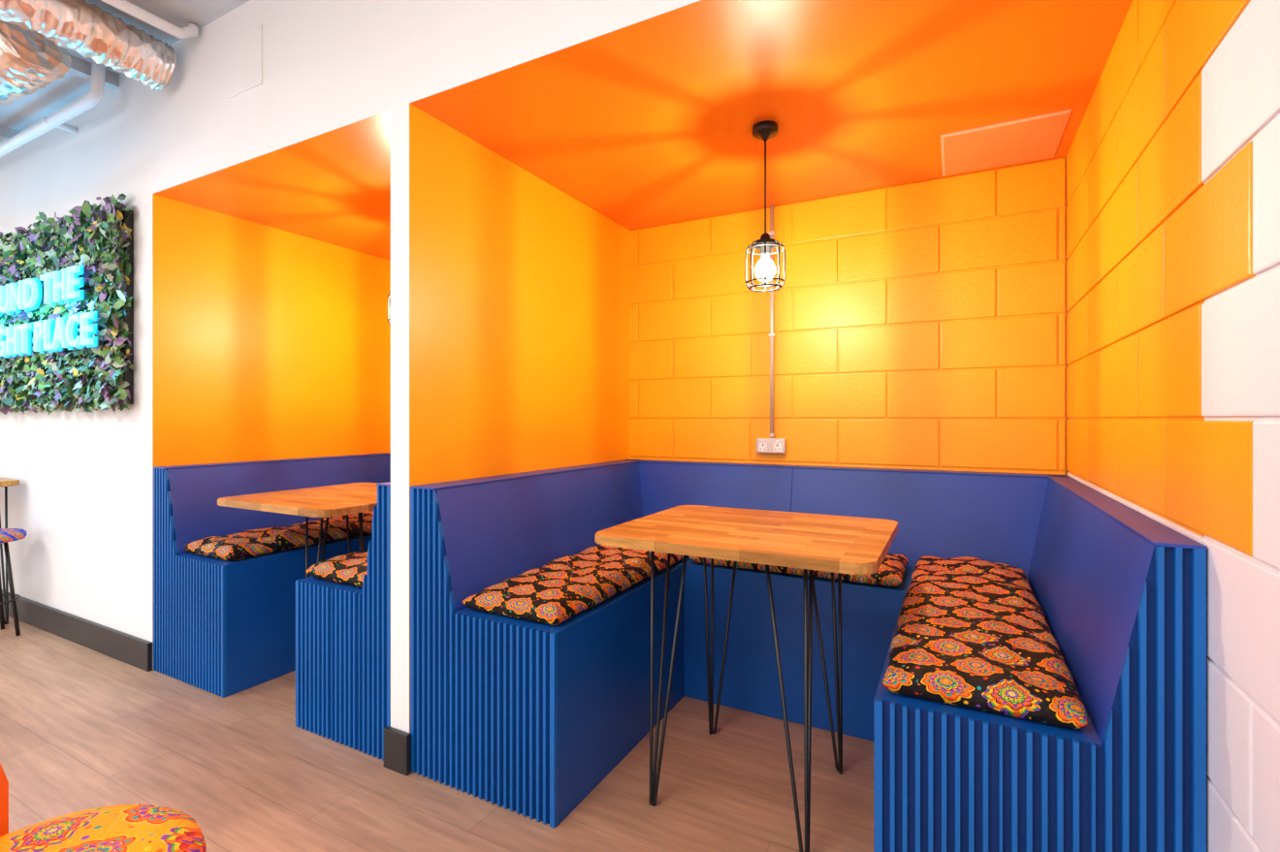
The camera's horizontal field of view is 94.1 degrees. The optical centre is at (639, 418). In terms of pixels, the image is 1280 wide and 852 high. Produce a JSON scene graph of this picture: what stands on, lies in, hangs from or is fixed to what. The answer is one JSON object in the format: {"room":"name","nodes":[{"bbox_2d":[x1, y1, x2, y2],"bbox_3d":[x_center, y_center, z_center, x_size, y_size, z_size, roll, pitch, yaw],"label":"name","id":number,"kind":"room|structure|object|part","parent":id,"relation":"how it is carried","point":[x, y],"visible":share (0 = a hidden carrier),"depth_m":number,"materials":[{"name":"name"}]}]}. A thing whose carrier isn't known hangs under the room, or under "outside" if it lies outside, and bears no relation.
{"room":"eatery","nodes":[
{"label":"eatery","id":0,"kind":"room"},
{"bbox_2d":[0,55,118,140],"bbox_3d":[-4.002,-1.700,1.791,1.310,0.060,3.420,0,0,28],"label":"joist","id":1,"kind":"object","parent":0,"point":[80,68],"depth_m":2.95,"materials":[{"name":"grey metal"}]},
{"bbox_2d":[0,0,199,157],"bbox_3d":[-4.627,-1.629,3.366,5.472,0.190,1.220,0,0,28],"label":"pipe","id":2,"kind":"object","parent":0,"point":[58,119],"depth_m":2.89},
{"bbox_2d":[0,0,249,142],"bbox_3d":[-3.034,-1.780,0.147,11.500,0.100,5.420,0,0,28],"label":"ceiling","id":3,"kind":"structure","parent":0,"point":[28,110],"depth_m":2.70,"materials":[{"name":"white paint"}]},
{"bbox_2d":[0,20,71,104],"bbox_3d":[-3.487,-1.466,2.749,2.291,0.340,0.328,0,0,21],"label":"duct","id":4,"kind":"object","parent":3,"relation":"attached to","point":[29,62],"visible":0.84,"depth_m":2.40,"materials":[{"name":"silver metal"}]},
{"bbox_2d":[0,0,175,91],"bbox_3d":[-2.596,-1.598,1.866,0.271,0.232,1.885,0,0,28],"label":"duct","id":5,"kind":"object","parent":3,"relation":"attached to","point":[80,26],"visible":1,"depth_m":2.43,"materials":[{"name":"silver metal"}]},
{"bbox_2d":[0,72,390,671],"bbox_3d":[-4.189,-0.265,4.783,5.120,2.930,1.695,0,0,28],"label":"wall","id":6,"kind":"structure","parent":0,"point":[253,341],"depth_m":3.21,"materials":[{"name":"white paint"}]},
{"bbox_2d":[0,215,123,402],"bbox_3d":[-3.530,-0.547,3.458,2.325,0.925,0.028,0,0,28],"label":"board","id":7,"kind":"object","parent":6,"relation":"attached to","point":[112,273],"visible":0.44,"depth_m":3.09,"materials":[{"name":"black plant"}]},
{"bbox_2d":[0,264,97,358],"bbox_3d":[-3.620,-0.554,3.424,2.339,0.420,0.115,0,0,28],"label":"sign","id":8,"kind":"object","parent":7,"relation":"attached to","point":[62,285],"visible":1,"depth_m":3.07,"materials":[{"name":"teal plastic"}]},
{"bbox_2d":[1,589,152,671],"bbox_3d":[-4.590,1.133,4.026,5.120,0.135,0.020,0,0,28],"label":"baseboard","id":9,"kind":"structure","parent":6,"relation":"attached to","point":[133,651],"depth_m":3.11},
{"bbox_2d":[25,209,133,405],"bbox_3d":[-3.526,-0.547,3.453,2.337,0.949,0.034,0,0,28],"label":"wall panel","id":10,"kind":"object","parent":6,"relation":"attached to","point":[129,221],"visible":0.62,"depth_m":2.91,"materials":[{"name":"black metal"}]},
{"bbox_2d":[0,190,134,415],"bbox_3d":[-3.534,-0.574,3.409,2.444,1.119,0.136,0,0,28],"label":"ivy leaves","id":11,"kind":"object","parent":10,"relation":"attached to","point":[30,386],"visible":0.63,"depth_m":3.05,"materials":[{"name":"green plant"}]},
{"bbox_2d":[227,24,262,98],"bbox_3d":[-1.639,-1.480,2.472,0.240,0.240,0.013,0,0,28],"label":"plate","id":12,"kind":"object","parent":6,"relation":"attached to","point":[245,50],"visible":1,"depth_m":2.46,"materials":[{"name":"white paint"}]},
{"bbox_2d":[0,614,874,851],"bbox_3d":[-2.637,1.230,0.896,11.500,0.060,7.115,0,0,28],"label":"floor","id":13,"kind":"structure","parent":0,"point":[82,728],"depth_m":1.99,"materials":[{"name":"brown wood"}]},
{"bbox_2d":[0,478,19,624],"bbox_3d":[-4.341,0.780,3.481,1.270,0.839,0.690,0,0,28],"label":"table","id":14,"kind":"object","parent":13,"relation":"on","point":[4,482],"visible":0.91,"depth_m":3.48,"materials":[{"name":"brown wood"}]},
{"bbox_3d":[-3.778,0.795,3.454,0.150,0.809,0.150,0,0,28],"label":"hairpin leg","id":15,"kind":"part","parent":14,"relation":"part of","materials":[{"name":"black metal"}]},
{"bbox_2d":[0,528,26,636],"bbox_3d":[-3.588,0.907,3.246,0.340,0.585,0.340,0,0,28],"label":"stool","id":16,"kind":"object","parent":13,"relation":"on","point":[7,535],"visible":1,"depth_m":3.28,"materials":[{"name":"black metal"}]},
{"bbox_3d":[-3.588,0.645,3.246,0.340,0.060,0.340,0,0,28],"label":"padded seat","id":17,"kind":"part","parent":16,"relation":"part of","materials":[{"name":"multicoloured fabric"}]},
{"bbox_2d":[0,763,206,851],"bbox_3d":[-0.919,0.836,0.882,0.440,0.731,0.440,0,0,28],"label":"dining chair","id":18,"kind":"object","parent":13,"relation":"on","point":[118,828],"visible":1,"depth_m":0.98,"materials":[{"name":"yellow fabric"}]},
{"bbox_3d":[-0.924,0.836,0.881,0.432,0.731,0.432,0,0,28],"label":"shell frame","id":19,"kind":"part","parent":18,"relation":"part of","materials":[{"name":"orange plastic"}]},
{"bbox_2d":[153,452,390,761],"bbox_3d":[-1.232,0.714,3.132,1.645,0.970,1.542,0,0,28],"label":"bench","id":20,"kind":"object","parent":13,"relation":"on","point":[225,628],"visible":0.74,"depth_m":2.65,"materials":[{"name":"blue paint"}]},
{"bbox_2d":[182,511,373,561],"bbox_3d":[-1.652,0.582,3.245,0.388,0.093,1.302,0,0,28],"label":"seat cushion","id":21,"kind":"object","parent":20,"relation":"on","point":[246,544],"visible":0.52,"depth_m":2.84,"materials":[{"name":"fabric"}]},
{"bbox_2d":[305,551,367,587],"bbox_3d":[-0.852,0.581,2.822,0.373,0.096,1.305,0,0,28],"label":"seat cushion","id":22,"kind":"object","parent":20,"relation":"on","point":[351,569],"visible":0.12,"depth_m":2.28,"materials":[{"name":"fabric"}]},
{"bbox_2d":[217,482,378,577],"bbox_3d":[-1.404,0.780,2.851,0.790,0.839,0.775,0,0,28],"label":"table","id":23,"kind":"object","parent":13,"relation":"on","point":[328,501],"visible":0.34,"depth_m":2.67,"materials":[{"name":"brown wood"}]},
{"bbox_3d":[-1.491,0.795,2.826,0.150,0.809,0.150,0,0,28],"label":"hairpin leg","id":24,"kind":"part","parent":23,"relation":"part of","materials":[{"name":"black metal"}]},
{"bbox_3d":[-1.252,0.795,2.700,0.150,0.809,0.150,0,0,28],"label":"hairpin leg","id":25,"kind":"part","parent":23,"relation":"part of","materials":[{"name":"black metal"}]},
{"bbox_3d":[-1.369,0.795,3.056,0.150,0.809,0.150,0,0,28],"label":"hairpin leg","id":26,"kind":"part","parent":23,"relation":"part of","materials":[{"name":"black metal"}]},
{"bbox_2d":[594,505,897,851],"bbox_3d":[0.381,0.780,1.985,0.835,0.839,0.735,0,0,28],"label":"table","id":27,"kind":"object","parent":13,"relation":"on","point":[841,545],"visible":1,"depth_m":1.85,"materials":[{"name":"brown wood"}]},
{"bbox_3d":[0.115,0.795,1.874,0.150,0.809,0.150,0,0,28],"label":"hairpin leg","id":28,"kind":"part","parent":27,"relation":"part of","materials":[{"name":"black metal"}]},
{"bbox_3d":[0.299,0.795,2.189,0.150,0.809,0.150,0,0,28],"label":"hairpin leg","id":29,"kind":"part","parent":27,"relation":"part of","materials":[{"name":"black metal"}]},
{"bbox_3d":[0.426,0.795,1.692,0.150,0.809,0.150,0,0,28],"label":"hairpin leg","id":30,"kind":"part","parent":27,"relation":"part of","materials":[{"name":"black metal"}]},
{"bbox_3d":[0.602,0.795,1.995,0.150,0.809,0.150,0,0,28],"label":"hairpin leg","id":31,"kind":"part","parent":27,"relation":"part of","materials":[{"name":"black metal"}]},
{"bbox_2d":[410,459,1206,851],"bbox_3d":[0.479,0.714,2.225,2.034,0.970,1.542,0,0,28],"label":"bench","id":32,"kind":"object","parent":13,"relation":"on","point":[527,718],"visible":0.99,"depth_m":1.90,"materials":[{"name":"blue paint"}]},
{"bbox_2d":[462,544,689,625],"bbox_3d":[-0.110,0.584,2.429,0.384,0.089,1.302,0,0,28],"label":"seat cushion","id":33,"kind":"object","parent":32,"relation":"on","point":[564,588],"visible":0.73,"depth_m":2.02,"materials":[{"name":"fabric"}]},
{"bbox_2d":[688,553,908,586],"bbox_3d":[0.670,0.583,2.541,0.851,0.092,0.374,0,0,28],"label":"seat cushion","id":34,"kind":"object","parent":32,"relation":"on","point":[891,570],"visible":0.23,"depth_m":2.33,"materials":[{"name":"fabric"}]},
{"bbox_2d":[882,555,1087,729],"bbox_3d":[1.021,0.582,1.830,0.394,0.094,1.303,0,0,28],"label":"seat cushion","id":35,"kind":"object","parent":32,"relation":"on","point":[975,633],"visible":1,"depth_m":1.45,"materials":[{"name":"fabric"}]},
{"bbox_2d":[390,102,629,734],"bbox_3d":[-0.462,0.064,2.725,0.091,2.272,1.546,0,0,28],"label":"wall partition","id":36,"kind":"structure","parent":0,"point":[510,293],"depth_m":2.36,"materials":[{"name":"orange paint"}]},
{"bbox_2d":[384,726,411,775],"bbox_3d":[-0.829,1.133,2.032,0.115,0.135,0.020,0,0,28],"label":"baseboard","id":37,"kind":"structure","parent":36,"relation":"attached to","point":[397,743],"depth_m":2.02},
{"bbox_2d":[152,0,1132,260],"bbox_3d":[-0.255,-1.401,2.701,3.782,0.658,1.695,0,0,28],"label":"ceiling alcove","id":38,"kind":"structure","parent":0,"point":[644,113],"depth_m":2.11,"materials":[{"name":"orange paint"}]},
{"bbox_2d":[387,291,390,324],"bbox_3d":[-1.213,-0.774,3.041,0.141,0.594,0.141,0,0,28],"label":"pendant lamp","id":39,"kind":"object","parent":38,"relation":"hanging from","point":[389,320],"visible":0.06,"depth_m":3.00,"materials":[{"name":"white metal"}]},
{"bbox_2d":[745,120,785,291],"bbox_3d":[0.459,-0.774,2.184,0.141,0.594,0.141,0,0,28],"label":"pendant lamp","id":40,"kind":"object","parent":38,"relation":"hanging from","point":[766,130],"visible":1,"depth_m":2.17,"materials":[{"name":"black metal"}]},
{"bbox_2d":[940,109,1071,176],"bbox_3d":[1.412,-1.069,2.340,0.403,0.011,0.413,0,0,28],"label":"access hatch","id":41,"kind":"object","parent":38,"relation":"in","point":[1036,138],"depth_m":2.30,"materials":[{"name":"orange paint"}]},
{"bbox_2d":[629,157,1066,475],"bbox_3d":[0.107,0.064,3.383,3.782,2.272,0.150,0,0,28],"label":"wall","id":42,"kind":"structure","parent":0,"point":[922,325],"depth_m":2.79,"materials":[{"name":"orange paint"}]},
{"bbox_2d":[756,438,786,453],"bbox_3d":[0.658,0.135,2.984,0.146,0.074,0.045,0,0,28],"label":"power socket","id":43,"kind":"object","parent":42,"relation":"attached to","point":[763,445],"visible":1,"depth_m":2.97,"materials":[{"name":"plastic"}]},
{"bbox_2d":[768,204,775,438],"bbox_3d":[0.663,-0.483,2.989,0.032,1.176,0.029,0,0,28],"label":"conduit","id":44,"kind":"object","parent":42,"relation":"attached to","point":[772,233],"visible":0.91,"depth_m":2.98,"materials":[{"name":"metal"}]},
{"bbox_2d":[1066,0,1279,851],"bbox_3d":[0.567,-0.265,0.050,0.149,2.930,5.610,0,0,28],"label":"wall","id":45,"kind":"structure","parent":0,"point":[1183,86],"depth_m":1.10,"materials":[{"name":"orange paint"}]},
{"bbox_2d":[1204,112,1279,838],"bbox_3d":[0.183,-0.265,-0.680,0.143,2.930,3.969,0,0,28],"label":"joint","id":46,"kind":"object","parent":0,"point":[1268,418],"depth_m":0.95,"materials":[{"name":"white paint"}]}
]}

